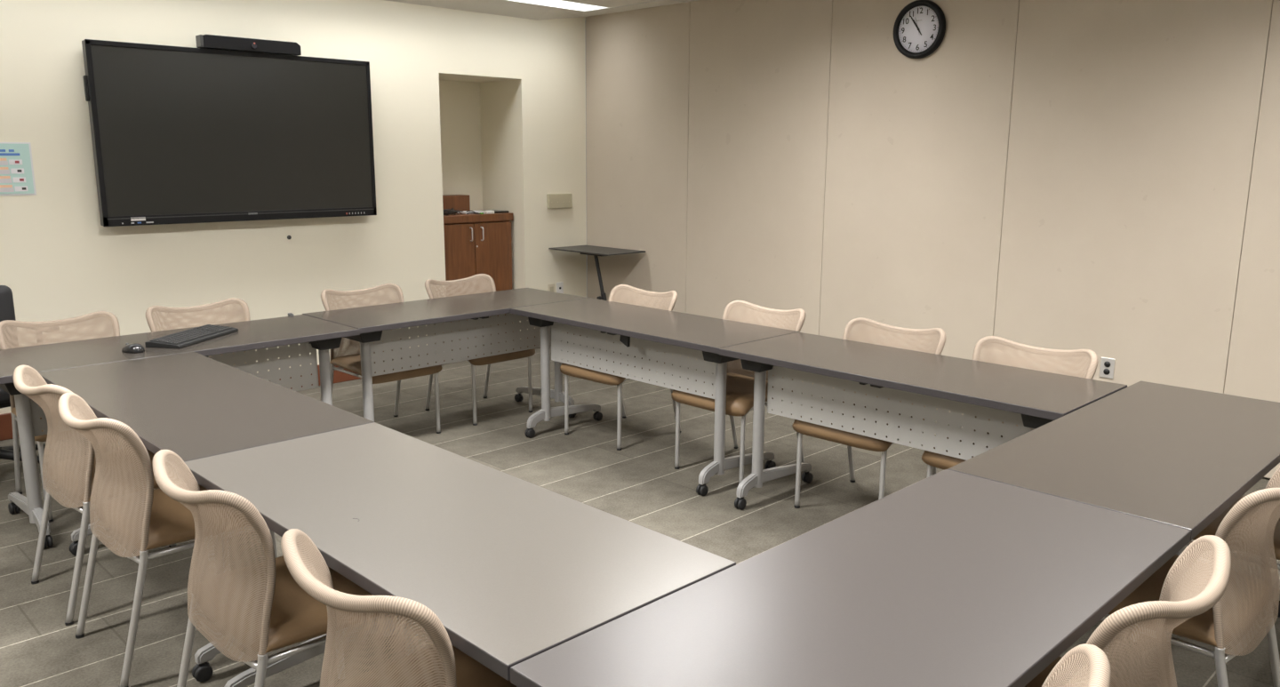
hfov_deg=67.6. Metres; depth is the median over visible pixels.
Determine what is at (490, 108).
wall
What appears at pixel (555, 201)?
wall plate
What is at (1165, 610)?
chair
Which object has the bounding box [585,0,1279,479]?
wall
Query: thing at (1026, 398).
folding table
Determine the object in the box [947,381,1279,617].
folding table
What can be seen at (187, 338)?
keyboard
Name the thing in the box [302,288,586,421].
folding table
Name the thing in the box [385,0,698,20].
ceiling
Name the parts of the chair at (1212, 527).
leg, seat frame, seat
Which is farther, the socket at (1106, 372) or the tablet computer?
the tablet computer
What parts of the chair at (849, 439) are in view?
leg, leg, seat, leg, backrest, leg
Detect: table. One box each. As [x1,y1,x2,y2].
[0,312,359,549]
[39,352,374,682]
[184,422,735,686]
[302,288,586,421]
[509,297,799,495]
[510,469,1191,686]
[548,245,645,350]
[718,332,1127,510]
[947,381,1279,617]
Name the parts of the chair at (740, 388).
leg, seat, leg, leg, backrest, leg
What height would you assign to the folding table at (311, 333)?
0.747 m
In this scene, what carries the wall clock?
attached to the wall at (1102, 177)
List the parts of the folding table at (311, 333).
leg, modesty panel, leg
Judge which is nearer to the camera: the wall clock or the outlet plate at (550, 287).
the wall clock
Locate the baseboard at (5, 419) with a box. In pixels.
[0,332,580,440]
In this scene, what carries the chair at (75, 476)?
on the floor
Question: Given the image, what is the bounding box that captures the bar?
[195,34,301,55]
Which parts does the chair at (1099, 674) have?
backrest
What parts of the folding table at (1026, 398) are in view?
leg, release lever, modesty panel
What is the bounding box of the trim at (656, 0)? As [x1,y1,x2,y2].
[581,0,687,12]
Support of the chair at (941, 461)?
on the floor
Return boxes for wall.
[0,0,586,414]
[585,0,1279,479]
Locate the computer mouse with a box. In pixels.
[121,343,144,352]
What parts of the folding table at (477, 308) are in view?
leg, modesty panel, leg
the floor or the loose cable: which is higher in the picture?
the loose cable
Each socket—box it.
[1103,368,1109,375]
[1104,360,1110,367]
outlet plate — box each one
[547,283,554,292]
[556,281,563,293]
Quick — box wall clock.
[893,0,945,58]
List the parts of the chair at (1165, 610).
seat, backrest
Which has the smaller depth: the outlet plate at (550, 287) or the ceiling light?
the ceiling light
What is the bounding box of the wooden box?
[442,194,470,212]
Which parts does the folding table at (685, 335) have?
leg, modesty panel, leg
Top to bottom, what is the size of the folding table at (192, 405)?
0.737 m
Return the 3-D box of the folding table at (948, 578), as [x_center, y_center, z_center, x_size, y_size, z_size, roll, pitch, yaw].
[0.528,0.851,1.986,1.501,0.737,0.615,-11,15,-44]
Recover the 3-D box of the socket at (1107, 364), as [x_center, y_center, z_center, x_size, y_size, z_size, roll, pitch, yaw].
[2.578,0.115,5.274,0.004,0.034,0.034,-11,15,-44]
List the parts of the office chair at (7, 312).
seat, backrest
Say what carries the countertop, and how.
on the base cabinet
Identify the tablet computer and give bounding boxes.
[481,209,509,213]
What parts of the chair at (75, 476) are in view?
leg, backrest, seat frame, leg, seat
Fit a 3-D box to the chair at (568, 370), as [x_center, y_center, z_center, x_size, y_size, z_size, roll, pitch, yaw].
[-0.109,0.115,5.468,0.508,0.833,0.561,11,15,42]
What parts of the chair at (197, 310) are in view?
backrest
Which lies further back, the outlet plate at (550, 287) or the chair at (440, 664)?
the outlet plate at (550, 287)
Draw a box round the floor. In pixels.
[0,345,1279,686]
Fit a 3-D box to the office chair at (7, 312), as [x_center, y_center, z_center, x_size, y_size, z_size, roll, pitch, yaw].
[-3.214,0.206,4.678,0.584,0.924,0.640,8,13,33]
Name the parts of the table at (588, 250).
post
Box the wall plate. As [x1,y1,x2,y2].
[547,193,572,208]
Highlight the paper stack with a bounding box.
[457,210,483,214]
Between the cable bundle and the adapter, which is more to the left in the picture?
the cable bundle
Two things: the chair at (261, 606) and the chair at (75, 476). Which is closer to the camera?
the chair at (261, 606)
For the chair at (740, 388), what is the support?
on the floor
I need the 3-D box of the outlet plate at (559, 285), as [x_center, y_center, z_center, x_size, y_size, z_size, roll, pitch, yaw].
[-0.675,-0.460,8.076,0.072,0.114,0.012,-11,15,-44]
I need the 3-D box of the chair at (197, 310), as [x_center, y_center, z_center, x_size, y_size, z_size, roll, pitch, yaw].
[-2.139,0.226,4.848,0.508,0.833,0.561,-11,15,-44]
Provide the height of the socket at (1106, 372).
0.034 m
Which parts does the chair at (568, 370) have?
leg, seat, leg, leg, backrest, leg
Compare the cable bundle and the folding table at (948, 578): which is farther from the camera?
the cable bundle
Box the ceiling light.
[507,0,608,11]
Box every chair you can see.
[0,285,58,463]
[0,311,155,522]
[13,365,214,625]
[58,392,277,686]
[145,297,270,381]
[152,449,414,686]
[280,528,517,686]
[320,282,442,433]
[424,273,535,425]
[560,284,681,450]
[671,300,805,484]
[792,317,946,508]
[921,336,1098,478]
[1024,535,1231,686]
[1041,643,1111,686]
[1100,465,1279,686]
[1130,495,1279,644]
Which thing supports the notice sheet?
attached to the wall at (490, 108)
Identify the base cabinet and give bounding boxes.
[443,212,513,334]
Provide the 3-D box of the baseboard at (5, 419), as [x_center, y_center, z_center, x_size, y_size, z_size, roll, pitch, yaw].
[-3.539,0.463,5.370,8.668,0.149,0.014,-11,15,-44]
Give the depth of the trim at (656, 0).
7.19 m
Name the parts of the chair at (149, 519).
leg, backrest, leg, seat frame, seat, leg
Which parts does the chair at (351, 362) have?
leg, seat frame, backrest, seat, leg, leg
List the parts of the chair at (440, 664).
backrest, seat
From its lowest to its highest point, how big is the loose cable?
0.028 m
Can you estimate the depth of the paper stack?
7.66 m
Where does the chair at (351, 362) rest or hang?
on the floor
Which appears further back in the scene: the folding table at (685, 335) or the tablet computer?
the tablet computer
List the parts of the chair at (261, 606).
leg, backrest, leg, seat frame, seat, leg, leg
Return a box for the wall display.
[81,39,376,226]
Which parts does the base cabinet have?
door, door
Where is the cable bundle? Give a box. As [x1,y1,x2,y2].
[443,208,463,215]
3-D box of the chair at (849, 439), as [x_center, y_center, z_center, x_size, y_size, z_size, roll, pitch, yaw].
[1.038,0.344,4.332,0.508,0.833,0.561,11,15,43]
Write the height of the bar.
0.080 m
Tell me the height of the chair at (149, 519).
0.833 m
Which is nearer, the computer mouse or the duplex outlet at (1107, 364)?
the computer mouse
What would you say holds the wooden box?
on the countertop
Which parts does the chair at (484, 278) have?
leg, backrest, leg, leg, seat, leg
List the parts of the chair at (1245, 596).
seat frame, seat, leg, backrest, leg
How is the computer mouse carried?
on the folding table at (311, 333)
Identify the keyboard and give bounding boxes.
[144,324,238,348]
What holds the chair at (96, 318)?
on the floor
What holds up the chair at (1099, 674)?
on the floor
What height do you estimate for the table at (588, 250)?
0.831 m
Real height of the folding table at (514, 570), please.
0.738 m
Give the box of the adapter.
[483,210,494,214]
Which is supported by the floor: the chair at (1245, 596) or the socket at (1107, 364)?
the chair at (1245, 596)
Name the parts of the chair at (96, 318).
leg, leg, backrest, seat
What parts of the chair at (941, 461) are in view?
leg, seat, backrest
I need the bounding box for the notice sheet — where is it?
[0,142,36,195]
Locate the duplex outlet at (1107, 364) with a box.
[1099,357,1115,378]
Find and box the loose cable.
[466,210,479,214]
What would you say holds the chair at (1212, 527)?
on the floor
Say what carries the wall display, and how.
attached to the wall at (490, 108)
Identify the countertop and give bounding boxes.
[443,212,513,223]
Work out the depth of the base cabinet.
7.59 m
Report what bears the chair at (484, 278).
on the floor

